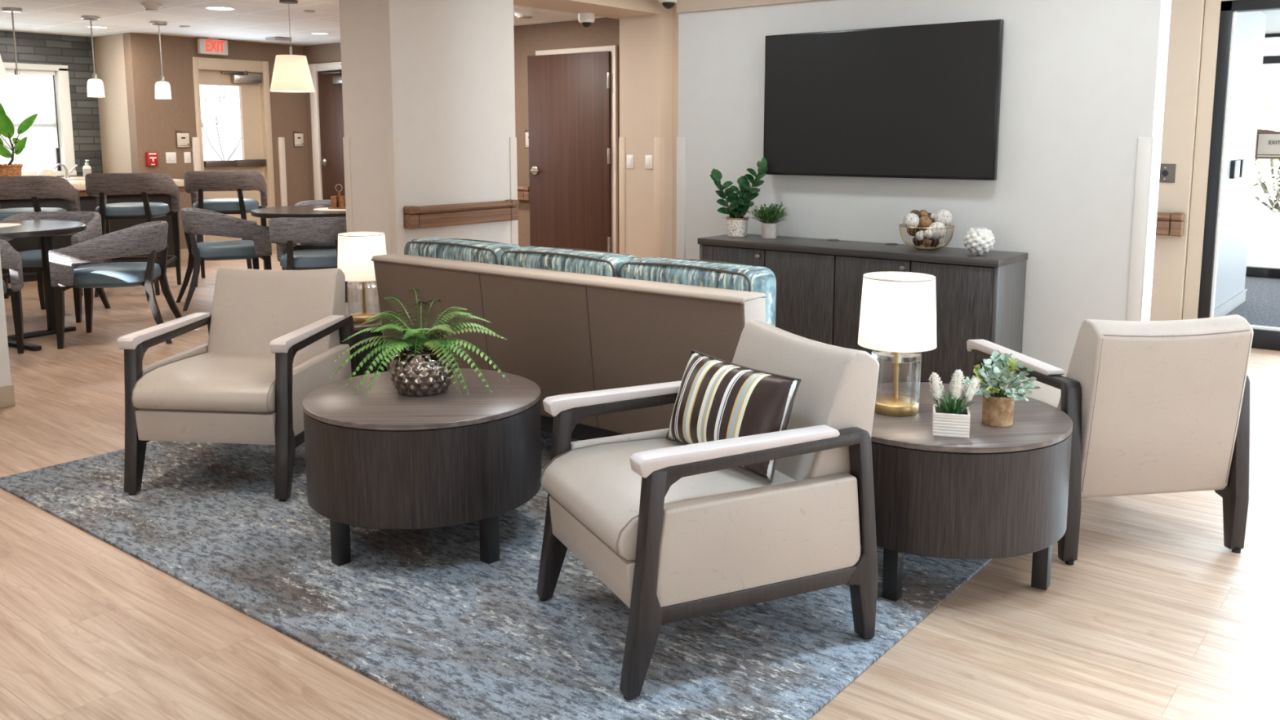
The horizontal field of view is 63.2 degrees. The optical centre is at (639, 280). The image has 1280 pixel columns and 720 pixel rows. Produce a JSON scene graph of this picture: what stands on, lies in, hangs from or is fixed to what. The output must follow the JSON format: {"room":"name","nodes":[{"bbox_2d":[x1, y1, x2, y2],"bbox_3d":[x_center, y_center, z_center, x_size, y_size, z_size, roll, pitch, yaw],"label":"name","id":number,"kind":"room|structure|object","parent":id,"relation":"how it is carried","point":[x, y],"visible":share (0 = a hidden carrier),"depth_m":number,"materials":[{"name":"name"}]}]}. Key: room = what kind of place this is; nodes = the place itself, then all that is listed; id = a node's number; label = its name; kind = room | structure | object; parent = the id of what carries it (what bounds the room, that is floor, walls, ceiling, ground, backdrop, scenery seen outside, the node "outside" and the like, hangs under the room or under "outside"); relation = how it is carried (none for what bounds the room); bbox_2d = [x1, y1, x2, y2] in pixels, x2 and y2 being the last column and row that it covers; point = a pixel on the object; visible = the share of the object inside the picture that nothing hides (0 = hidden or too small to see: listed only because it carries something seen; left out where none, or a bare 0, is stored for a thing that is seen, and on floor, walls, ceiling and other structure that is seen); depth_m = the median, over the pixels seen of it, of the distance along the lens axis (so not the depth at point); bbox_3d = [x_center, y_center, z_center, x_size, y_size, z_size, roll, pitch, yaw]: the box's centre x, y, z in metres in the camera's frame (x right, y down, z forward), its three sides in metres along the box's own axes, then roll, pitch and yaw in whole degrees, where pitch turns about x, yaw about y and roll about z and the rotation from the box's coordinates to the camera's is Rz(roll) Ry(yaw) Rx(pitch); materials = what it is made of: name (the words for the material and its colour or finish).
{"room":"care facility","nodes":[
{"label":"care facility","id":0,"kind":"room"},
{"bbox_2d":[0,253,11,386],"bbox_3d":[-4.728,-0.357,3.103,0.152,2.500,5.000,6,10,38],"label":"wall partition","id":1,"kind":"structure","parent":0,"point":[5,371],"depth_m":5.11,"materials":[{"name":"white plastic"}]},
{"bbox_2d":[0,384,15,408],"bbox_3d":[-4.726,0.829,3.269,0.172,0.105,5.008,6,10,38],"label":"baseboard","id":2,"kind":"structure","parent":1,"relation":"attached to","point":[6,393],"depth_m":5.13,"materials":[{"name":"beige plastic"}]},
{"bbox_2d":[0,30,102,177],"bbox_3d":[-8.601,-1.050,8.310,0.150,2.450,8.400,6,10,38],"label":"wall","id":3,"kind":"structure","parent":0,"point":[75,52],"depth_m":11.23,"materials":[{"name":"grey brick"}]},
{"bbox_2d":[0,62,76,176],"bbox_3d":[-6.754,-1.628,10.526,0.190,1.170,1.860,6,10,38],"label":"window","id":4,"kind":"structure","parent":3,"relation":"in","point":[48,96],"depth_m":11.05,"materials":[{"name":"white glass"}]},
{"bbox_2d":[0,73,58,148],"bbox_3d":[-6.769,-1.732,10.530,0.020,0.785,1.610,6,10,38],"label":"roller blind","id":5,"kind":"object","parent":4,"relation":"attached to","point":[42,98],"depth_m":11.01,"materials":[{"name":"fabric"}]},
{"bbox_2d":[93,33,132,173],"bbox_3d":[-5.661,-1.462,11.296,0.958,2.450,0.060,6,10,38],"label":"wall","id":6,"kind":"structure","parent":0,"point":[108,49],"depth_m":11.21,"materials":[{"name":"paint"}]},
{"bbox_2d":[122,32,310,248],"bbox_3d":[-4.716,-1.536,11.836,0.160,2.450,2.091,6,10,38],"label":"wall","id":7,"kind":"structure","parent":0,"point":[153,123],"depth_m":11.30,"materials":[{"name":"brown paint"}]},
{"bbox_2d":[145,151,158,166],"bbox_3d":[-5.198,-1.295,11.077,0.062,0.150,0.110,6,10,38],"label":"fire alarm pull station","id":8,"kind":"object","parent":7,"relation":"attached to","point":[151,157],"visible":1,"depth_m":11.05,"materials":[{"name":"red plastic"}]},
{"bbox_2d":[175,130,190,147],"bbox_3d":[-4.987,-1.543,11.348,0.016,0.192,0.155,6,10,38],"label":"room sign","id":9,"kind":"object","parent":7,"relation":"attached to","point":[182,138],"visible":1,"depth_m":11.34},
{"bbox_2d":[191,137,204,241],"bbox_3d":[-4.895,-0.925,11.539,0.030,1.320,0.075,6,10,38],"label":"trim","id":10,"kind":"structure","parent":7,"relation":"attached to","point":[195,140],"depth_m":11.46,"materials":[{"name":"beige plastic"}]},
{"bbox_2d":[191,57,276,249],"bbox_3d":[-4.653,-1.413,11.900,0.180,2.190,0.920,6,10,38],"label":"door","id":11,"kind":"structure","parent":7,"relation":"in","point":[251,77],"depth_m":11.98,"materials":[{"name":"beige paint"}]},
{"bbox_2d":[277,137,287,206],"bbox_3d":[-4.235,-1.038,12.361,0.030,1.320,0.075,6,10,38],"label":"trim","id":12,"kind":"structure","parent":7,"relation":"attached to","point":[281,140],"depth_m":12.31,"materials":[{"name":"beige plastic"}]},
{"bbox_2d":[293,130,304,146],"bbox_3d":[-4.091,-1.697,12.464,0.016,0.192,0.140,6,10,38],"label":"room sign","id":13,"kind":"object","parent":7,"relation":"attached to","point":[298,137],"visible":1,"depth_m":12.45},
{"bbox_2d":[303,42,341,199],"bbox_3d":[-2.962,-1.569,12.078,2.600,2.450,0.526,6,10,38],"label":"wall","id":14,"kind":"structure","parent":0,"point":[330,52],"depth_m":12.35,"materials":[{"name":"brown paint"}]},
{"bbox_2d":[308,62,345,199],"bbox_3d":[-3.494,-1.439,12.119,1.140,2.180,0.100,6,10,38],"label":"door","id":15,"kind":"structure","parent":14,"relation":"in","point":[326,100],"depth_m":12.28,"materials":[{"name":"brown wood"}]},
{"bbox_2d":[0,0,673,45],"bbox_3d":[-4.802,-2.249,7.963,6.680,0.200,9.150,6,10,38],"label":"ceiling","id":16,"kind":"structure","parent":0,"point":[251,20],"depth_m":9.41,"materials":[{"name":"paint"}]},
{"bbox_2d":[1,7,28,94],"bbox_3d":[-5.324,-1.952,8.865,0.150,0.715,0.150,6,10,38],"label":"pendant light","id":17,"kind":"object","parent":16,"relation":"hanging from","point":[17,82],"visible":1,"depth_m":8.85,"materials":[{"name":"glass"}]},
{"bbox_2d":[80,15,104,97],"bbox_3d":[-4.963,-2.031,9.443,0.150,0.715,0.150,6,10,38],"label":"pendant light","id":18,"kind":"object","parent":16,"relation":"hanging from","point":[95,86],"visible":1,"depth_m":9.43,"materials":[{"name":"glass"}]},
{"bbox_2d":[140,2,162,11],"bbox_3d":[-3.980,-2.228,8.474,0.160,0.060,0.160,6,10,38],"label":"smoke detector","id":19,"kind":"object","parent":16,"relation":"attached to","point":[152,6],"visible":1,"depth_m":8.43,"materials":[{"name":"white plastic"}]},
{"bbox_2d":[150,21,171,98],"bbox_3d":[-4.552,-2.092,9.884,0.150,0.715,0.150,6,10,38],"label":"pendant light","id":20,"kind":"object","parent":16,"relation":"hanging from","point":[162,90],"visible":1,"depth_m":9.87,"materials":[{"name":"glass"}]},
{"bbox_2d":[196,37,228,55],"bbox_3d":[-4.710,-2.583,11.468,0.065,0.176,0.330,6,10,38],"label":"exit sign","id":21,"kind":"object","parent":16,"relation":"hanging from","point":[208,46],"visible":1,"depth_m":11.44,"materials":[{"name":"white plastic"}]},
{"bbox_2d":[265,36,291,42],"bbox_3d":[-3.960,-2.641,11.393,0.200,0.040,0.200,6,10,38],"label":"ceiling speaker","id":22,"kind":"object","parent":16,"relation":"attached to","point":[277,39],"visible":1,"depth_m":11.34},
{"bbox_2d":[270,0,315,92],"bbox_3d":[-2.804,-1.880,8.345,0.346,0.714,0.346,6,10,38],"label":"cone pendant","id":23,"kind":"object","parent":16,"relation":"hanging from","point":[291,73],"visible":1,"depth_m":8.26,"materials":[{"name":"fabric"}]},
{"bbox_2d":[513,9,535,18],"bbox_3d":[-1.050,-2.424,9.474,0.200,0.066,0.200,6,10,38],"label":"ceiling sensor","id":24,"kind":"object","parent":16,"relation":"attached to","point":[521,14],"visible":1,"depth_m":9.41,"materials":[{"name":"white plastic"}]},
{"bbox_2d":[577,12,595,27],"bbox_3d":[-0.455,-2.209,8.832,0.147,0.115,0.147,6,10,38],"label":"dome camera","id":25,"kind":"object","parent":16,"relation":"attached to","point":[586,19],"visible":1,"depth_m":8.78,"materials":[{"name":"white plastic"}]},
{"bbox_2d":[338,0,515,281],"bbox_3d":[-1.469,-0.878,7.396,0.530,2.360,1.113,6,10,38],"label":"wall column","id":26,"kind":"structure","parent":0,"point":[437,76],"depth_m":7.04,"materials":[{"name":"white paint"}]},
{"bbox_2d":[342,137,353,282],"bbox_3d":[-1.983,-0.376,7.197,0.068,1.220,0.068,6,10,38],"label":"trim","id":27,"kind":"structure","parent":26,"relation":"attached to","point":[346,144],"depth_m":7.13,"materials":[{"name":"beige plastic"}]},
{"bbox_2d":[386,137,404,253],"bbox_3d":[-1.612,-0.336,6.904,0.068,1.220,0.068,6,10,38],"label":"trim","id":28,"kind":"structure","parent":26,"relation":"attached to","point":[393,144],"depth_m":6.85,"materials":[{"name":"beige plastic"}]},
{"bbox_2d":[403,199,519,229],"bbox_3d":[-1.227,-0.468,7.254,0.094,0.150,1.000,6,10,38],"label":"handrail","id":29,"kind":"object","parent":26,"relation":"attached to","point":[448,215],"visible":1,"depth_m":7.18,"materials":[{"name":"brown wood"}]},
{"bbox_2d":[509,137,518,245],"bbox_3d":[-0.954,-0.449,7.724,0.068,1.220,0.068,6,10,38],"label":"trim","id":30,"kind":"structure","parent":26,"relation":"attached to","point":[513,140],"depth_m":7.66,"materials":[{"name":"beige plastic"}]},
{"bbox_2d":[513,17,619,253],"bbox_3d":[-0.788,-1.391,10.605,2.650,2.500,0.140,6,10,38],"label":"wall","id":31,"kind":"structure","parent":0,"point":[528,38],"depth_m":10.62,"materials":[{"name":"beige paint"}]},
{"bbox_2d":[517,186,529,200],"bbox_3d":[-1.424,-0.938,11.028,0.750,0.150,0.094,6,10,38],"label":"handrail","id":32,"kind":"object","parent":31,"relation":"attached to","point":[523,192],"visible":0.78,"depth_m":10.81,"materials":[{"name":"brown wood"}]},
{"bbox_2d":[527,44,617,253],"bbox_3d":[-0.698,-1.201,10.356,1.099,2.190,0.175,6,10,38],"label":"door","id":33,"kind":"structure","parent":31,"relation":"in","point":[573,92],"depth_m":10.31,"materials":[{"name":"brown wood"}]},
{"bbox_2d":[0,249,1279,719],"bbox_3d":[-0.829,0.533,6.157,15.600,0.103,14.800,6,10,38],"label":"floor","id":34,"kind":"structure","parent":0,"point":[1154,617],"depth_m":2.87,"materials":[{"name":"brown wood"}]},
{"bbox_2d":[0,239,24,353],"bbox_3d":[-3.985,0.125,5.978,0.678,0.760,0.660,-3,8,-18],"label":"dining chair","id":35,"kind":"object","parent":34,"relation":"on","point":[11,259],"visible":0.91,"depth_m":6.29,"materials":[{"name":"grey fabric"}]},
{"bbox_2d":[0,175,83,298],"bbox_3d":[-4.900,-0.329,8.295,0.678,1.025,0.660,-2,8,-12],"label":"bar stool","id":36,"kind":"object","parent":34,"relation":"on","point":[34,188],"visible":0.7,"depth_m":8.08,"materials":[{"name":"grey fabric"}]},
{"bbox_2d":[0,220,86,351],"bbox_3d":[-4.181,0.028,6.714,1.120,0.750,1.120,5,9,33],"label":"dining table","id":37,"kind":"object","parent":34,"relation":"on","point":[45,229],"visible":0.9,"depth_m":6.89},
{"bbox_2d":[1,211,110,322],"bbox_3d":[-4.353,-0.116,7.721,0.678,0.760,0.660,-1,8,-6],"label":"dining chair","id":38,"kind":"object","parent":34,"relation":"on","point":[32,261],"visible":0.5,"depth_m":7.72,"materials":[{"name":"grey fabric"}]},
{"bbox_2d":[0,178,184,283],"bbox_3d":[-6.114,-0.410,9.373,0.740,0.892,3.910,6,10,38],"label":"bar counter","id":39,"kind":"object","parent":34,"relation":"on","point":[87,203],"depth_m":9.97,"materials":[{"name":"brown wood"}]},
{"bbox_2d":[0,102,37,176],"bbox_3d":[-5.819,-1.300,9.605,0.506,0.807,0.322,-4,9,-25],"label":"banana plant","id":40,"kind":"object","parent":39,"relation":"on","point":[6,126],"visible":0.9,"depth_m":9.56,"materials":[{"name":"green plant"}]},
{"bbox_2d":[67,178,184,190],"bbox_3d":[-6.114,-0.819,9.317,0.740,0.067,3.910,6,10,38],"label":"countertop","id":41,"kind":"structure","parent":39,"relation":"on","point":[78,184],"depth_m":9.95,"materials":[{"name":"beige stone"}]},
{"bbox_2d":[48,221,182,349],"bbox_3d":[-3.397,0.006,6.839,0.660,0.760,0.678,-2,8,-11],"label":"dining chair","id":42,"kind":"object","parent":34,"relation":"on","point":[150,238],"visible":1,"depth_m":6.58,"materials":[{"name":"grey fabric"}]},
{"bbox_2d":[84,173,181,297],"bbox_3d":[-4.372,-0.421,8.968,0.678,1.025,0.660,-2,8,-12],"label":"bar stool","id":43,"kind":"object","parent":34,"relation":"on","point":[99,185],"visible":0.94,"depth_m":8.76,"materials":[{"name":"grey fabric"}]},
{"bbox_2d":[175,208,271,311],"bbox_3d":[-3.337,-0.194,8.290,0.660,0.760,0.678,-4,9,-29],"label":"dining chair","id":44,"kind":"object","parent":34,"relation":"on","point":[255,243],"visible":0.98,"depth_m":8.05,"materials":[{"name":"grey fabric"}]},
{"bbox_2d":[183,170,267,287],"bbox_3d":[-3.790,-0.499,9.534,0.678,1.025,0.660,-2,8,-12],"label":"bar stool","id":45,"kind":"object","parent":34,"relation":"on","point":[196,182],"visible":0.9,"depth_m":9.30,"materials":[{"name":"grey fabric"}]},
{"bbox_2d":[250,204,346,252],"bbox_3d":[-2.527,-0.204,8.399,1.120,0.750,1.120,3,8,18],"label":"dining table","id":46,"kind":"object","parent":34,"relation":"on","point":[305,211],"visible":0.3,"depth_m":7.98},
{"bbox_2d":[313,207,346,211],"bbox_3d":[-2.392,-0.573,8.317,0.420,0.003,0.420,6,10,38],"label":"placemat","id":47,"kind":"object","parent":46,"relation":"on","point":[325,208],"visible":0.41,"depth_m":8.25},
{"bbox_2d":[328,183,346,208],"bbox_3d":[-2.410,-0.676,8.330,0.150,0.196,0.100,1,8,10],"label":"condiment caddy","id":48,"kind":"object","parent":47,"relation":"on","point":[338,202],"visible":0.91,"depth_m":8.31,"materials":[{"name":"wood"}]},
{"bbox_2d":[268,217,347,302],"bbox_3d":[-2.345,-0.101,7.615,0.678,0.760,0.660,-1,8,-10],"label":"dining chair","id":49,"kind":"object","parent":34,"relation":"on","point":[282,231],"visible":0.59,"depth_m":7.36,"materials":[{"name":"grey fabric"}]},
{"bbox_2d":[293,200,336,250],"bbox_3d":[-2.705,-0.320,9.204,0.678,0.760,0.660,-1,8,-10],"label":"dining chair","id":50,"kind":"object","parent":34,"relation":"on","point":[326,245],"visible":0.12,"depth_m":8.89,"materials":[{"name":"grey fabric"}]},
{"bbox_2d":[0,431,991,719],"bbox_3d":[-0.634,0.813,3.727,3.294,0.011,1.884,6,10,38],"label":"area rug","id":51,"kind":"object","parent":34,"relation":"on","point":[418,613],"visible":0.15,"depth_m":2.95,"materials":[{"name":"carpet"}]},
{"bbox_2d":[116,266,357,501],"bbox_3d":[-1.550,0.366,4.117,0.642,0.768,0.752,1,8,6],"label":"lounge armchair","id":52,"kind":"object","parent":51,"relation":"on","point":[275,336],"visible":0.95,"depth_m":3.88,"materials":[{"name":"leather"}]},
{"bbox_2d":[132,351,316,413],"bbox_3d":[-1.557,0.376,4.058,0.528,0.125,0.618,1,8,6],"label":"seat cushion","id":53,"kind":"object","parent":52,"relation":"on","point":[186,382],"depth_m":3.80,"materials":[{"name":"beige leather"}]},
{"bbox_2d":[345,302,387,376],"bbox_3d":[-1.437,0.385,5.154,0.758,0.446,0.758,2,8,15],"label":"table","id":54,"kind":"object","parent":51,"relation":"on","point":[357,326],"visible":0.02,"depth_m":4.81,"materials":[{"name":"brown wood"}]},
{"bbox_2d":[337,231,386,324],"bbox_3d":[-1.304,-0.014,4.895,0.233,0.415,0.233,6,10,38],"label":"table lamp","id":55,"kind":"object","parent":54,"relation":"on","point":[356,250],"visible":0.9,"depth_m":4.81,"materials":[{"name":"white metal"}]},
{"bbox_2d":[302,368,541,566],"bbox_3d":[-0.706,0.606,3.433,0.758,0.480,0.758,0,8,-2],"label":"table","id":56,"kind":"object","parent":51,"relation":"on","point":[386,458],"visible":0.94,"depth_m":3.13,"materials":[{"name":"brown wood"}]},
{"bbox_2d":[329,288,510,396],"bbox_3d":[-0.719,0.203,3.429,0.584,0.315,0.351,0,8,-3],"label":"potted fern","id":57,"kind":"object","parent":56,"relation":"on","point":[423,366],"visible":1,"depth_m":3.35,"materials":[{"name":"green plant"}]},
{"bbox_2d":[389,346,453,396],"bbox_3d":[-0.716,0.292,3.417,0.211,0.143,0.211,6,10,38],"label":"pot","id":58,"kind":"object","parent":56,"relation":"on","point":[415,371],"depth_m":3.34,"materials":[{"name":"grey metal"}]},
{"bbox_2d":[370,237,776,440],"bbox_3d":[-0.171,0.282,4.427,1.976,0.850,0.848,6,10,38],"label":"sofa","id":59,"kind":"object","parent":51,"relation":"on","point":[572,321],"visible":0.7,"depth_m":3.99,"materials":[{"name":"brown leather"}]},
{"bbox_2d":[404,237,520,264],"bbox_3d":[-0.786,0.024,4.657,0.620,0.399,0.202,6,10,38],"label":"cushion","id":60,"kind":"object","parent":59,"relation":"on","point":[482,251],"depth_m":4.54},
{"bbox_2d":[502,245,637,277],"bbox_3d":[-0.286,0.078,4.263,0.637,0.399,0.202,6,10,38],"label":"cushion","id":61,"kind":"object","parent":59,"relation":"on","point":[581,261],"depth_m":4.15,"materials":[{"name":"fabric"}]},
{"bbox_2d":[621,256,775,326],"bbox_3d":[0.208,0.132,3.874,0.606,0.399,0.202,6,10,38],"label":"cushion","id":62,"kind":"object","parent":59,"relation":"on","point":[686,272],"depth_m":3.73,"materials":[{"name":"fabric"}]},
{"bbox_2d":[536,319,879,700],"bbox_3d":[0.173,0.545,2.814,0.751,0.768,0.642,-4,9,-25],"label":"lounge armchair","id":63,"kind":"object","parent":51,"relation":"on","point":[677,531],"visible":0.88,"depth_m":2.61,"materials":[{"name":"leather"}]},
{"bbox_2d":[542,438,795,560],"bbox_3d":[0.117,0.551,2.788,0.618,0.125,0.528,-4,9,-25],"label":"seat cushion","id":64,"kind":"object","parent":63,"relation":"on","point":[594,483],"depth_m":2.67,"materials":[{"name":"beige leather"}]},
{"bbox_2d":[665,349,801,483],"bbox_3d":[0.241,0.354,2.826,0.157,0.264,0.486,-5,9,-32],"label":"striped pillow","id":65,"kind":"object","parent":63,"relation":"on","point":[717,398],"visible":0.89,"depth_m":2.75,"materials":[{"name":"fabric"}]},
{"bbox_2d":[871,382,1072,601],"bbox_3d":[0.915,0.635,3.216,0.758,0.480,0.758,-1,8,-9],"label":"table","id":66,"kind":"object","parent":51,"relation":"on","point":[995,492],"visible":0.56,"depth_m":2.87,"materials":[{"name":"brown wood"}]},
{"bbox_2d":[857,271,937,416],"bbox_3d":[0.780,0.192,3.156,0.233,0.415,0.233,6,10,38],"label":"table lamp","id":67,"kind":"object","parent":66,"relation":"on","point":[898,316],"visible":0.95,"depth_m":3.08,"materials":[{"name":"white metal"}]},
{"bbox_2d":[928,368,982,438],"bbox_3d":[0.883,0.339,2.936,0.155,0.183,0.157,-4,9,-25],"label":"flowering plant","id":68,"kind":"object","parent":66,"relation":"on","point":[949,419],"visible":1,"depth_m":2.91,"materials":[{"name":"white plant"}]},
{"bbox_2d":[963,350,1040,426],"bbox_3d":[1.054,0.311,3.026,0.209,0.214,0.226,6,10,38],"label":"eucalyptus plant","id":69,"kind":"object","parent":66,"relation":"on","point":[997,405],"visible":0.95,"depth_m":3.00,"materials":[{"name":"green plant"}]},
{"bbox_2d":[697,233,1027,385],"bbox_3d":[1.162,0.164,5.775,1.780,0.737,0.442,6,10,38],"label":"base cabinet","id":70,"kind":"object","parent":34,"relation":"on","point":[820,282],"visible":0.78,"depth_m":5.47,"materials":[{"name":"grey wood"}]},
{"bbox_2d":[709,157,768,237],"bbox_3d":[0.589,-0.497,6.182,0.329,0.469,0.192,2,8,15],"label":"rubber plant","id":71,"kind":"object","parent":70,"relation":"on","point":[736,224],"visible":1,"depth_m":6.16,"materials":[{"name":"green plant"}]},
{"bbox_2d":[746,202,790,239],"bbox_3d":[0.770,-0.353,6.096,0.256,0.209,0.256,-5,9,-34],"label":"potted herb","id":72,"kind":"object","parent":70,"relation":"on","point":[769,229],"visible":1,"depth_m":6.07,"materials":[{"name":"green plant"}]},
{"bbox_2d":[761,222,777,239],"bbox_3d":[0.758,-0.294,6.103,0.088,0.090,0.088,6,10,38],"label":"pot","id":73,"kind":"object","parent":72,"relation":"on","point":[769,229],"depth_m":6.07,"materials":[{"name":"ceramic"}]},
{"bbox_2d":[898,223,955,249],"bbox_3d":[1.519,-0.231,5.520,0.286,0.124,0.286,6,10,38],"label":"wire bowl","id":74,"kind":"object","parent":70,"relation":"on","point":[920,247],"visible":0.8,"depth_m":5.47,"materials":[{"name":"gold metal"}]},
{"bbox_2d":[902,213,919,229],"bbox_3d":[1.429,-0.313,5.479,0.084,0.085,0.084,6,10,38],"label":"decorative ball","id":75,"kind":"object","parent":74,"relation":"in","point":[911,220],"visible":0.94,"depth_m":5.45,"materials":[{"name":"white plant"}]},
{"bbox_2d":[917,216,932,231],"bbox_3d":[1.499,-0.301,5.475,0.079,0.079,0.076,6,10,38],"label":"decorative ball","id":76,"kind":"object","parent":74,"relation":"in","point":[924,221],"visible":0.94,"depth_m":5.45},
{"bbox_2d":[928,222,946,239],"bbox_3d":[1.555,-0.260,5.448,0.094,0.095,0.094,6,10,38],"label":"decorative ball","id":77,"kind":"object","parent":74,"relation":"in","point":[935,224],"visible":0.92,"depth_m":5.41,"materials":[{"name":"white plant"}]},
{"bbox_2d":[933,209,952,226],"bbox_3d":[1.597,-0.329,5.482,0.092,0.093,0.092,6,10,38],"label":"decorative ball","id":78,"kind":"object","parent":74,"relation":"in","point":[944,216],"visible":0.84,"depth_m":5.45,"materials":[{"name":"white plant"}]},
{"bbox_2d":[962,226,995,254],"bbox_3d":[1.709,-0.199,5.243,0.153,0.138,0.152,6,10,38],"label":"decorative ball","id":79,"kind":"object","parent":70,"relation":"on","point":[980,240],"visible":1,"depth_m":5.20,"materials":[{"name":"white ceramic"}]},
{"bbox_2d":[966,314,1253,565],"bbox_3d":[1.575,0.452,3.574,0.642,0.768,0.752,-1,8,-9],"label":"lounge armchair","id":80,"kind":"object","parent":34,"relation":"on","point":[1153,406],"visible":0.75,"depth_m":3.22,"materials":[{"name":"leather"}]},
{"bbox_2d":[1005,378,1061,407],"bbox_3d":[1.565,0.445,3.634,0.528,0.125,0.618,-1,8,-9],"label":"seat cushion","id":81,"kind":"object","parent":80,"relation":"on","point":[1051,395],"depth_m":3.60,"materials":[{"name":"beige leather"}]},
{"bbox_2d":[1245,33,1279,278],"bbox_3d":[7.259,-1.034,8.746,6.400,2.300,0.100,6,10,38],"label":"window","id":82,"kind":"structure","parent":34,"relation":"on","point":[1251,271],"depth_m":9.84,"materials":[{"name":"black metal"}]},
{"bbox_2d":[619,13,672,258],"bbox_3d":[0.053,-1.131,9.227,0.450,2.360,0.184,6,10,38],"label":"wall","id":83,"kind":"structure","parent":0,"point":[646,42],"depth_m":9.11,"materials":[{"name":"beige paint"}]},
{"bbox_2d":[618,137,625,254],"bbox_3d":[-0.141,-0.675,9.363,0.068,1.220,0.068,6,10,38],"label":"trim","id":84,"kind":"structure","parent":83,"relation":"attached to","point":[621,140],"depth_m":9.32,"materials":[{"name":"beige plastic"}]},
{"bbox_2d":[653,137,664,257],"bbox_3d":[0.167,-0.642,9.120,0.068,1.220,0.068,6,10,38],"label":"trim","id":85,"kind":"structure","parent":83,"relation":"attached to","point":[659,142],"depth_m":9.08,"materials":[{"name":"beige plastic"}]},
{"bbox_2d":[676,0,1171,377],"bbox_3d":[1.401,-0.742,5.892,2.800,2.500,0.240,6,10,38],"label":"wall","id":86,"kind":"structure","parent":0,"point":[1082,81],"depth_m":5.34,"materials":[{"name":"white paint"}]},
{"bbox_2d":[675,137,685,258],"bbox_3d":[0.283,-0.316,6.756,0.068,1.220,0.068,6,10,38],"label":"trim","id":87,"kind":"structure","parent":86,"relation":"attached to","point":[681,141],"depth_m":6.70,"materials":[{"name":"white plastic"}]},
{"bbox_2d":[763,19,1004,180],"bbox_3d":[1.303,-0.980,5.754,1.390,0.810,0.087,6,10,38],"label":"television","id":88,"kind":"object","parent":86,"relation":"attached to","point":[921,101],"visible":0.94,"depth_m":5.67,"materials":[{"name":"black plastic"}]},
{"bbox_2d":[1126,137,1156,320],"bbox_3d":[2.430,-0.083,5.064,0.068,1.220,0.068,6,10,38],"label":"trim","id":89,"kind":"structure","parent":86,"relation":"attached to","point":[1146,148],"depth_m":5.01,"materials":[{"name":"white plastic"}]},
{"bbox_2d":[671,0,1205,320],"bbox_3d":[1.894,-1.064,8.232,4.570,2.500,0.550,6,10,38],"label":"wall","id":90,"kind":"structure","parent":0,"point":[1187,16],"depth_m":6.67,"materials":[{"name":"beige paint"}]},
{"bbox_2d":[1159,164,1176,182],"bbox_3d":[3.391,-0.694,6.718,0.120,0.120,0.014,6,10,38],"label":"switch","id":91,"kind":"object","parent":90,"relation":"attached to","point":[1167,171],"visible":0.88,"depth_m":6.71,"materials":[{"name":"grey metal"}]},
{"bbox_2d":[1155,212,1185,236],"bbox_3d":[3.122,-0.396,6.923,0.900,0.150,0.094,6,10,38],"label":"handrail","id":92,"kind":"object","parent":90,"relation":"attached to","point":[1176,227],"visible":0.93,"depth_m":6.66,"materials":[{"name":"brown wood"}]},
{"bbox_2d":[1182,0,1231,319],"bbox_3d":[5.390,-0.658,5.287,4.596,2.500,0.150,6,10,38],"label":"wall","id":93,"kind":"structure","parent":0,"point":[1212,7],"depth_m":6.63,"materials":[{"name":"beige paint"}]},
{"bbox_2d":[1197,0,1279,351],"bbox_3d":[5.418,-0.485,5.276,4.510,2.160,0.110,6,10,38],"label":"door frame","id":94,"kind":"structure","parent":93,"relation":"in","point":[1264,337],"depth_m":6.56,"materials":[{"name":"black metal"}]},
{"bbox_2d":[1254,128,1279,159],"bbox_3d":[3.914,-0.844,6.419,0.195,0.182,0.016,6,10,38],"label":"room sign","id":95,"kind":"object","parent":94,"relation":"attached to","point":[1268,141],"visible":1,"depth_m":6.44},
{"bbox_2d":[1213,11,1266,308],"bbox_3d":[4.250,-0.856,7.562,0.100,2.270,2.000,6,10,38],"label":"wall","id":96,"kind":"structure","parent":0,"point":[1250,30],"depth_m":7.77,"materials":[{"name":"grey paint"}]},
{"bbox_2d":[1213,288,1247,316],"bbox_3d":[4.297,0.224,7.673,0.020,0.100,2.000,6,10,38],"label":"baseboard","id":97,"kind":"structure","parent":96,"relation":"attached to","point":[1228,306],"depth_m":7.91,"materials":[{"name":"white paint"}]},
{"bbox_2d":[1229,159,1245,178],"bbox_3d":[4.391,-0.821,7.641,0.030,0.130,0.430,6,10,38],"label":"reader","id":98,"kind":"object","parent":96,"relation":"attached to","point":[1237,166],"visible":1,"depth_m":7.55,"materials":[{"name":"black plastic"}]},
{"bbox_2d":[1260,9,1279,34],"bbox_3d":[6.133,-2.015,7.181,6.400,0.130,4.000,6,10,38],"label":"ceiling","id":99,"kind":"structure","parent":0,"point":[1273,18],"depth_m":8.62,"materials":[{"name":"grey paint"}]},
{"label":"outside","id":100,"kind":"structure","parent":0,"visible":0},
{"bbox_2d":[22,164,1279,267],"bbox_3d":[1.512,-0.933,18.006,100.000,0.190,90.000,6,10,38],"label":"outdoor ground","id":101,"kind":"structure","parent":100,"point":[1264,242],"depth_m":15.78,"materials":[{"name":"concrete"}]},
{"bbox_2d":[200,84,241,160],"bbox_3d":[-6.664,-2.311,17.382,1.426,2.712,2.080,6,10,38],"label":"bare tree","id":102,"kind":"object","parent":101,"relation":"on","point":[218,88],"visible":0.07,"depth_m":17.23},
{"bbox_2d":[1251,111,1279,217],"bbox_3d":[12.382,-2.260,20.078,3.895,2.007,3.790,6,10,38],"label":"shrub","id":103,"kind":"object","parent":101,"relation":"on","point":[1275,207],"visible":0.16,"depth_m":19.87,"materials":[{"name":"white plant"}]},
{"bbox_2d":[1253,63,1279,198],"bbox_3d":[14.826,-3.861,26.278,6.930,3.599,6.700,-6,10,-38],"label":"shrub","id":104,"kind":"object","parent":101,"relation":"on","point":[1264,95],"visible":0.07,"depth_m":25.40,"materials":[{"name":"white plant"}]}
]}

